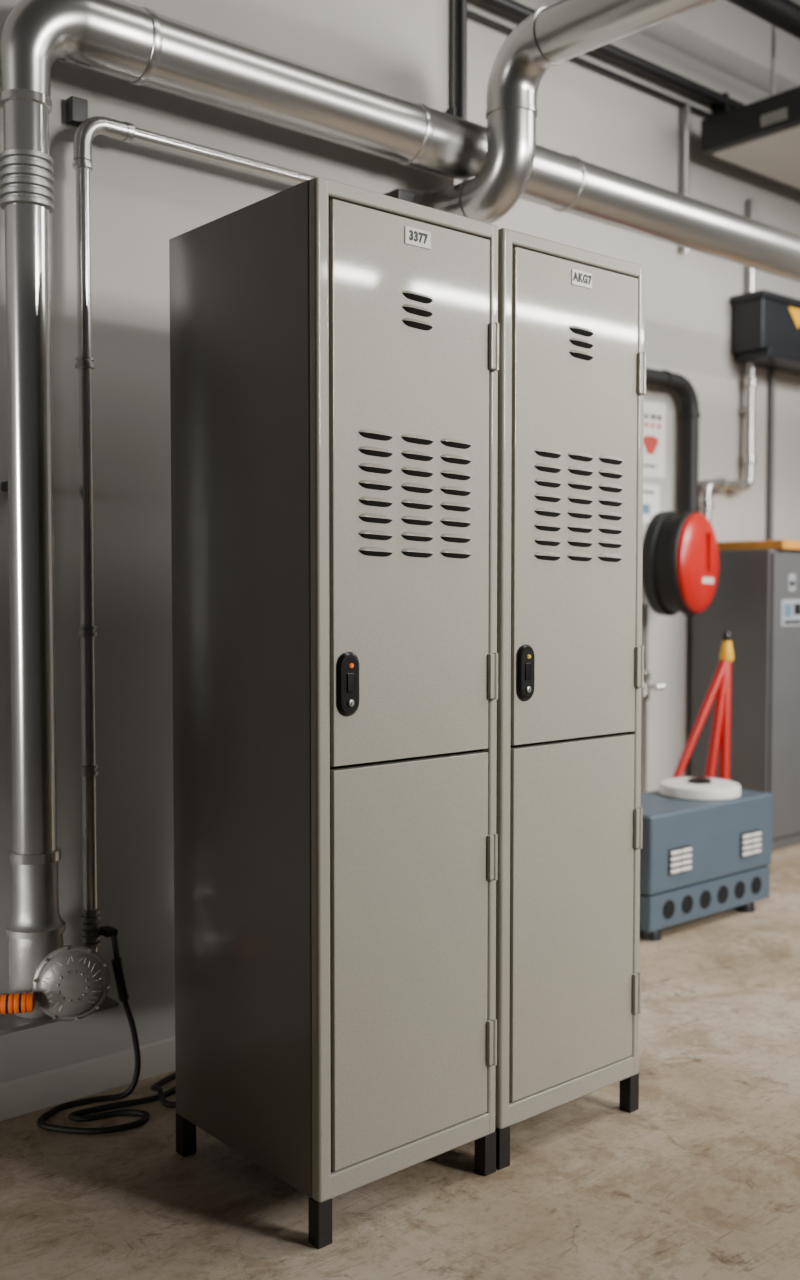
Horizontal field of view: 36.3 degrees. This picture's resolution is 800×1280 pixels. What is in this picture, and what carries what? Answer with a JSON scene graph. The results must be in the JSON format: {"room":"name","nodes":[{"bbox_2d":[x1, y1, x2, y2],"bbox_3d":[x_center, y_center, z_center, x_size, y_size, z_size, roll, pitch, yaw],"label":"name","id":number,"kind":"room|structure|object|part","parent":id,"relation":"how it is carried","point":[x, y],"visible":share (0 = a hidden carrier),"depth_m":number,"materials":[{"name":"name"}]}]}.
{"room":"utility room","nodes":[
{"label":"utility room","id":0,"kind":"room"},
{"bbox_2d":[0,0,454,1083],"bbox_3d":[-2.146,-1.210,2.256,5.170,4.600,1.050,-2,3,-41],"label":"wall","id":1,"kind":"structure","parent":0,"point":[143,197],"depth_m":2.90,"materials":[{"name":"paint"}]},
{"bbox_2d":[0,996,118,1035],"bbox_3d":[-0.790,0.809,2.686,0.280,0.010,0.190,-2,3,-41],"label":"shelf","id":2,"kind":"object","parent":1,"relation":"attached to","point":[9,1023],"visible":0.39,"depth_m":2.59,"materials":[{"name":"metal"}]},
{"bbox_2d":[0,1036,175,1120],"bbox_3d":[-1.799,1.063,1.944,5.170,0.082,0.016,-2,3,-41],"label":"baseboard","id":3,"kind":"structure","parent":1,"relation":"attached to","point":[32,1093],"depth_m":2.84,"materials":[{"name":"paint"}]},
{"bbox_2d":[66,96,413,952],"bbox_3d":[-0.362,-0.223,3.075,0.988,2.020,0.091,-2,3,-41],"label":"pipe","id":4,"kind":"object","parent":1,"relation":"attached to","point":[76,107],"visible":0.97,"depth_m":2.75,"materials":[{"name":"metal"}]},
{"bbox_2d":[0,0,799,1017],"bbox_3d":[1.217,-0.371,4.350,5.443,2.211,0.206,-2,3,-41],"label":"pipe","id":5,"kind":"object","parent":1,"relation":"attached to","point":[139,46],"visible":0.98,"depth_m":2.60,"materials":[{"name":"metal"}]},
{"bbox_2d":[33,945,109,1020],"bbox_3d":[-0.695,0.725,2.585,0.158,0.158,0.074,-1,2,-15],"label":"cap","id":6,"kind":"object","parent":5,"relation":"attached to","point":[71,982],"visible":0.99,"depth_m":2.56,"materials":[{"name":"metal"}]},
{"bbox_2d":[0,991,36,1013],"bbox_3d":[-0.932,0.749,2.516,0.360,0.042,0.075,0,2,-4],"label":"corrugated hose","id":7,"kind":"object","parent":6,"relation":"attached to","point":[10,1003],"visible":1,"depth_m":2.50,"materials":[{"name":"orange plastic"}]},
{"bbox_2d":[447,0,466,119],"bbox_3d":[0.167,-2.501,3.467,0.046,2.116,0.046,-2,3,-41],"label":"conduit","id":8,"kind":"object","parent":1,"relation":"attached to","point":[459,110],"visible":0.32,"depth_m":3.49,"materials":[{"name":"black metal"}]},
{"bbox_2d":[420,0,717,223],"bbox_3d":[1.049,-1.347,2.388,0.144,0.501,2.902,-2,3,-41],"label":"duct","id":9,"kind":"object","parent":1,"relation":"attached to","point":[559,32],"visible":0.95,"depth_m":3.19,"materials":[{"name":"silver metal"}]},
{"bbox_2d":[0,844,799,1279],"bbox_3d":[1.353,1.178,1.369,9.200,0.100,6.800,-2,3,-41],"label":"floor","id":10,"kind":"structure","parent":0,"point":[700,1181],"depth_m":2.42,"materials":[{"name":"concrete"}]},
{"bbox_2d":[37,926,175,1133],"bbox_3d":[-0.511,0.862,2.865,0.678,0.411,0.210,-2,3,-41],"label":"power cable","id":11,"kind":"object","parent":10,"relation":"on","point":[107,931],"visible":0.69,"depth_m":2.78,"materials":[{"name":"black rubber"}]},
{"bbox_3d":[-0.411,1.049,2.959,0.414,0.029,0.210,-2,3,-41],"label":"cord","id":12,"kind":"part","parent":11,"relation":"part of","materials":[{"name":"black rubber"}]},
{"bbox_2d":[169,177,498,1248],"bbox_3d":[-0.134,0.131,2.483,0.450,1.900,0.521,-2,3,-41],"label":"locker","id":13,"kind":"object","parent":10,"relation":"on","point":[334,346],"visible":1,"depth_m":2.29,"materials":[{"name":"grey metal"}]},
{"bbox_3d":[-0.450,1.037,2.568,0.032,0.084,0.032,-2,3,-41],"label":"leg","id":14,"kind":"part","parent":13,"relation":"part of","materials":[{"name":"black metal"}]},
{"bbox_3d":[-0.144,1.051,2.212,0.032,0.084,0.032,-2,3,-41],"label":"leg","id":15,"kind":"part","parent":13,"relation":"part of","materials":[{"name":"black metal"}]},
{"bbox_2d":[358,429,392,556],"bbox_3d":[-0.041,-0.266,2.215,0.081,0.229,0.011,-2,3,-41],"label":"vent","id":16,"kind":"object","parent":13,"relation":"attached to","point":[375,446],"depth_m":2.21,"materials":[{"name":"grey metal"}]},
{"bbox_3d":[0.023,-0.278,2.289,0.387,1.000,0.019,-2,3,-41],"label":"door","id":17,"kind":"part","parent":13,"relation":"part of","materials":[{"name":"beige paint"}]},
{"bbox_3d":[0.023,0.592,2.324,0.387,0.728,0.019,-2,3,-41],"label":"door","id":18,"kind":"part","parent":13,"relation":"part of","materials":[{"name":"beige paint"}]},
{"bbox_2d":[401,434,432,557],"bbox_3d":[0.036,-0.269,2.280,0.081,0.229,0.011,-2,3,-41],"label":"vent","id":19,"kind":"object","parent":13,"relation":"attached to","point":[416,449],"depth_m":2.28,"materials":[{"name":"grey metal"}]},
{"bbox_2d":[402,290,432,329],"bbox_3d":[0.036,-0.612,2.266,0.076,0.068,0.011,-2,3,-41],"label":"vent","id":20,"kind":"object","parent":13,"relation":"attached to","point":[417,305],"depth_m":2.27,"materials":[{"name":"grey metal"}]},
{"bbox_3d":[0.033,-0.746,2.264,0.063,0.032,0.004,-2,3,-41],"label":"number plate","id":21,"kind":"part","parent":13,"relation":"part of","materials":[{"name":"plastic"}]},
{"bbox_2d":[440,438,470,558],"bbox_3d":[0.111,-0.272,2.345,0.081,0.229,0.011,-2,3,-41],"label":"vent","id":22,"kind":"object","parent":13,"relation":"attached to","point":[455,453],"depth_m":2.34,"materials":[{"name":"grey metal"}]},
{"bbox_3d":[0.173,1.040,2.484,0.032,0.084,0.032,-2,3,-41],"label":"leg","id":23,"kind":"part","parent":13,"relation":"part of","materials":[{"name":"black metal"}]},
{"bbox_2d":[495,228,645,1169],"bbox_3d":[0.215,0.119,2.782,0.450,1.900,0.521,-2,3,-41],"label":"locker","id":24,"kind":"object","parent":10,"relation":"on","point":[572,371],"visible":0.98,"depth_m":2.58,"materials":[{"name":"grey metal"}]},
{"bbox_3d":[0.205,1.039,2.510,0.032,0.084,0.032,-2,3,-41],"label":"leg","id":25,"kind":"part","parent":24,"relation":"part of","materials":[{"name":"black metal"}]},
{"bbox_2d":[534,448,560,560],"bbox_3d":[0.308,-0.278,2.514,0.081,0.229,0.011,-2,3,-41],"label":"vent","id":26,"kind":"object","parent":24,"relation":"attached to","point":[547,461],"depth_m":2.51,"materials":[{"name":"grey metal"}]},
{"bbox_3d":[0.372,0.579,2.623,0.387,0.728,0.019,-2,3,-41],"label":"door","id":27,"kind":"part","parent":24,"relation":"part of","materials":[{"name":"beige paint"}]},
{"bbox_3d":[0.372,-0.291,2.588,0.387,1.000,0.019,-2,3,-41],"label":"door","id":28,"kind":"part","parent":24,"relation":"part of","materials":[{"name":"beige paint"}]},
{"bbox_2d":[567,452,592,560],"bbox_3d":[0.385,-0.281,2.579,0.081,0.229,0.011,-2,3,-41],"label":"vent","id":29,"kind":"object","parent":24,"relation":"attached to","point":[579,464],"depth_m":2.58,"materials":[{"name":"grey metal"}]},
{"bbox_2d":[569,325,592,359],"bbox_3d":[0.385,-0.625,2.565,0.076,0.068,0.011,-2,3,-41],"label":"vent","id":30,"kind":"object","parent":24,"relation":"attached to","point":[580,336],"depth_m":2.56,"materials":[{"name":"grey metal"}]},
{"bbox_3d":[0.382,-0.758,2.563,0.063,0.032,0.004,-2,3,-41],"label":"number plate","id":31,"kind":"part","parent":24,"relation":"part of","materials":[{"name":"plastic"}]},
{"bbox_2d":[598,455,622,561],"bbox_3d":[0.459,-0.284,2.643,0.081,0.229,0.011,-2,3,-41],"label":"vent","id":32,"kind":"object","parent":24,"relation":"attached to","point":[610,467],"depth_m":2.64,"materials":[{"name":"grey metal"}]},
{"bbox_3d":[0.522,1.028,2.783,0.032,0.084,0.032,-2,3,-41],"label":"leg","id":33,"kind":"part","parent":24,"relation":"part of","materials":[{"name":"black metal"}]},
{"bbox_2d":[640,789,771,940],"bbox_3d":[1.004,0.787,4.415,0.725,0.432,0.342,-2,3,-41],"label":"equipment box","id":34,"kind":"object","parent":10,"relation":"on","point":[698,859],"visible":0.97,"depth_m":4.26,"materials":[{"name":"blue paint"}]},
{"bbox_2d":[668,845,691,874],"bbox_3d":[0.954,0.749,4.154,0.120,0.086,0.014,-2,3,-41],"label":"vent grille","id":35,"kind":"object","parent":34,"relation":"attached to","point":[679,856],"depth_m":4.15,"materials":[{"name":"white metal"}]},
{"bbox_2d":[659,777,740,800],"bbox_3d":[1.102,0.538,4.490,0.292,0.058,0.292,-2,3,-41],"label":"round lid","id":36,"kind":"object","parent":34,"relation":"on","point":[687,788],"visible":1,"depth_m":4.40,"materials":[{"name":"white plastic"}]},
{"bbox_3d":[1.102,0.517,4.489,0.084,0.016,0.084,-2,3,-41],"label":"knob","id":37,"kind":"part","parent":36,"relation":"part of","materials":[{"name":"black plastic"}]},
{"bbox_2d":[673,632,733,779],"bbox_3d":[1.192,0.475,4.981,0.557,1.008,0.159,-1,3,-33],"label":"tripod stand","id":38,"kind":"object","parent":36,"relation":"on","point":[720,686],"visible":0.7,"depth_m":5.08,"materials":[{"name":"red plastic"}]},
{"bbox_3d":[1.293,0.517,5.076,0.044,0.893,0.271,2,3,44],"label":"leg","id":39,"kind":"part","parent":38,"relation":"part of","materials":[{"name":"red paint"}]},
{"bbox_3d":[1.349,0.516,5.085,0.047,0.889,0.195,1,2,16],"label":"leg","id":40,"kind":"part","parent":38,"relation":"part of","materials":[{"name":"red paint"}]},
{"bbox_2d":[740,829,760,856],"bbox_3d":[1.272,0.737,4.427,0.120,0.086,0.014,-2,3,-41],"label":"vent grille","id":41,"kind":"object","parent":34,"relation":"attached to","point":[750,839],"depth_m":4.42,"materials":[{"name":"white metal"}]},
{"bbox_2d":[690,549,799,850],"bbox_3d":[1.858,0.258,5.906,0.880,1.366,0.449,-2,3,-41],"label":"cabinet","id":42,"kind":"object","parent":10,"relation":"on","point":[756,599],"visible":0.7,"depth_m":5.56,"materials":[{"name":"grey metal"}]},
{"bbox_2d":[717,540,799,549],"bbox_3d":[1.898,-0.445,5.878,0.820,0.042,0.390,-2,3,-41],"label":"board","id":43,"kind":"object","parent":42,"relation":"on","point":[762,544],"visible":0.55,"depth_m":5.55,"materials":[{"name":"brown wood"}]},
{"bbox_3d":[1.986,0.242,5.757,0.850,1.290,0.018,-2,3,-41],"label":"door","id":44,"kind":"part","parent":42,"relation":"part of","materials":[{"name":"grey paint"}]},
{"bbox_2d":[454,0,799,791],"bbox_3d":[1.052,-1.347,5.590,4.030,4.600,0.150,-2,3,-41],"label":"wall","id":45,"kind":"structure","parent":0,"point":[595,117],"depth_m":5.74,"materials":[{"name":"paint"}]},
{"bbox_2d":[467,0,744,252],"bbox_3d":[1.129,-2.180,5.465,4.028,0.775,0.087,-2,3,-41],"label":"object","id":46,"kind":"object","parent":45,"relation":"attached to","point":[721,103],"visible":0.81,"depth_m":5.46,"materials":[{"name":"black metal"}]},
{"bbox_2d":[643,484,659,522],"bbox_3d":[1.118,-0.623,5.573,0.210,0.175,0.005,-2,3,-41],"label":"notice","id":47,"kind":"object","parent":45,"relation":"attached to","point":[651,493],"visible":0.6,"depth_m":5.60,"materials":[{"name":"paper"}]},
{"bbox_2d":[641,604,665,792],"bbox_3d":[1.129,0.355,5.533,0.067,1.037,0.141,-2,3,-41],"label":"pipe","id":48,"kind":"object","parent":45,"relation":"attached to","point":[645,691],"visible":0.59,"depth_m":5.54,"materials":[{"name":"metal"}]},
{"bbox_3d":[1.156,0.210,5.511,0.046,0.028,0.081,-2,3,-41],"label":"tap handle","id":49,"kind":"part","parent":48,"relation":"part of","materials":[{"name":"metal"}]},
{"bbox_2d":[643,401,665,477],"bbox_3d":[1.133,-0.916,5.574,0.250,0.340,0.005,-2,3,-41],"label":"poster","id":50,"kind":"object","parent":45,"relation":"attached to","point":[654,413],"visible":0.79,"depth_m":5.60,"materials":[{"name":"paper"}]},
{"bbox_2d":[646,368,699,513],"bbox_3d":[0.808,-0.810,5.234,1.507,0.805,0.105,-2,3,-41],"label":"pipe","id":51,"kind":"object","parent":45,"relation":"attached to","point":[664,380],"visible":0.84,"depth_m":5.65,"materials":[{"name":"rubber"}]},
{"bbox_2d":[642,510,718,615],"bbox_3d":[1.160,-0.333,5.327,0.469,0.456,0.452,-2,3,-41],"label":"hose reel","id":52,"kind":"object","parent":45,"relation":"attached to","point":[680,566],"visible":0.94,"depth_m":5.13,"materials":[{"name":"red paint"}]},
{"bbox_2d":[699,362,756,522],"bbox_3d":[1.583,-0.893,5.911,0.414,0.934,0.082,-2,3,-41],"label":"conduit","id":53,"kind":"object","parent":45,"relation":"attached to","point":[750,381],"visible":0.98,"depth_m":5.99,"materials":[{"name":"silver metal"}]},
{"bbox_2d":[729,199,799,374],"bbox_3d":[1.944,-1.769,6.107,0.730,0.800,0.200,-2,3,-41],"label":"junction box","id":54,"kind":"object","parent":45,"relation":"attached to","point":[765,324],"visible":0.92,"depth_m":5.92,"materials":[{"name":"black paint"}]},
{"bbox_3d":[1.943,-1.664,6.114,0.730,0.034,0.195,-2,3,-41],"label":"lid","id":55,"kind":"part","parent":54,"relation":"part of","materials":[{"name":"black plastic"}]},
{"bbox_3d":[1.944,-1.514,6.118,0.700,0.290,0.200,-2,3,-41],"label":"casing","id":56,"kind":"part","parent":54,"relation":"part of","materials":[{"name":"black plastic"}]},
{"bbox_2d":[767,369,774,539],"bbox_3d":[1.883,-0.267,6.225,0.032,2.209,0.032,-2,3,-41],"label":"conduit","id":57,"kind":"object","parent":45,"relation":"attached to","point":[771,396],"visible":0.34,"depth_m":6.19,"materials":[{"name":"grey metal"}]},
{"bbox_3d":[0.392,-3.564,2.295,9.200,0.100,4.150,-2,3,-41],"label":"ceiling","id":58,"kind":"structure","parent":0,"visible":0},
{"bbox_2d":[701,25,799,190],"bbox_3d":[2.272,-2.933,5.550,1.345,1.428,1.200,-2,3,-41],"label":"ceiling light","id":59,"kind":"object","parent":58,"relation":"hanging from","point":[761,137],"depth_m":5.47,"materials":[{"name":"black metal"}]},
{"bbox_3d":[2.275,-2.307,5.578,1.338,0.150,1.200,-2,3,-41],"label":"casing","id":60,"kind":"part","parent":59,"relation":"part of","materials":[{"name":"black metal"}]},
{"bbox_3d":[2.274,-2.227,5.581,1.260,0.015,1.120,-2,3,-41],"label":"underside panel","id":61,"kind":"part","parent":59,"relation":"part of","materials":[{"name":"white plastic"}]},
{"bbox_3d":[1.661,-3.006,5.418,0.016,1.270,0.016,-2,3,-41],"label":"hanger rod","id":62,"kind":"part","parent":59,"relation":"part of","materials":[{"name":"metal"}]},
{"bbox_3d":[1.625,-2.271,5.305,0.009,0.050,0.130,-2,3,-41],"label":"plate","id":63,"kind":"part","parent":59,"relation":"part of","materials":[{"name":"metal"}]},
{"bbox_2d":[727,0,799,38],"bbox_3d":[1.874,-3.111,5.333,2.978,1.054,0.109,-2,3,-41],"label":"beam","id":64,"kind":"structure","parent":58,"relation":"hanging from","point":[782,14],"depth_m":5.05,"materials":[{"name":"black metal"}]}
]}

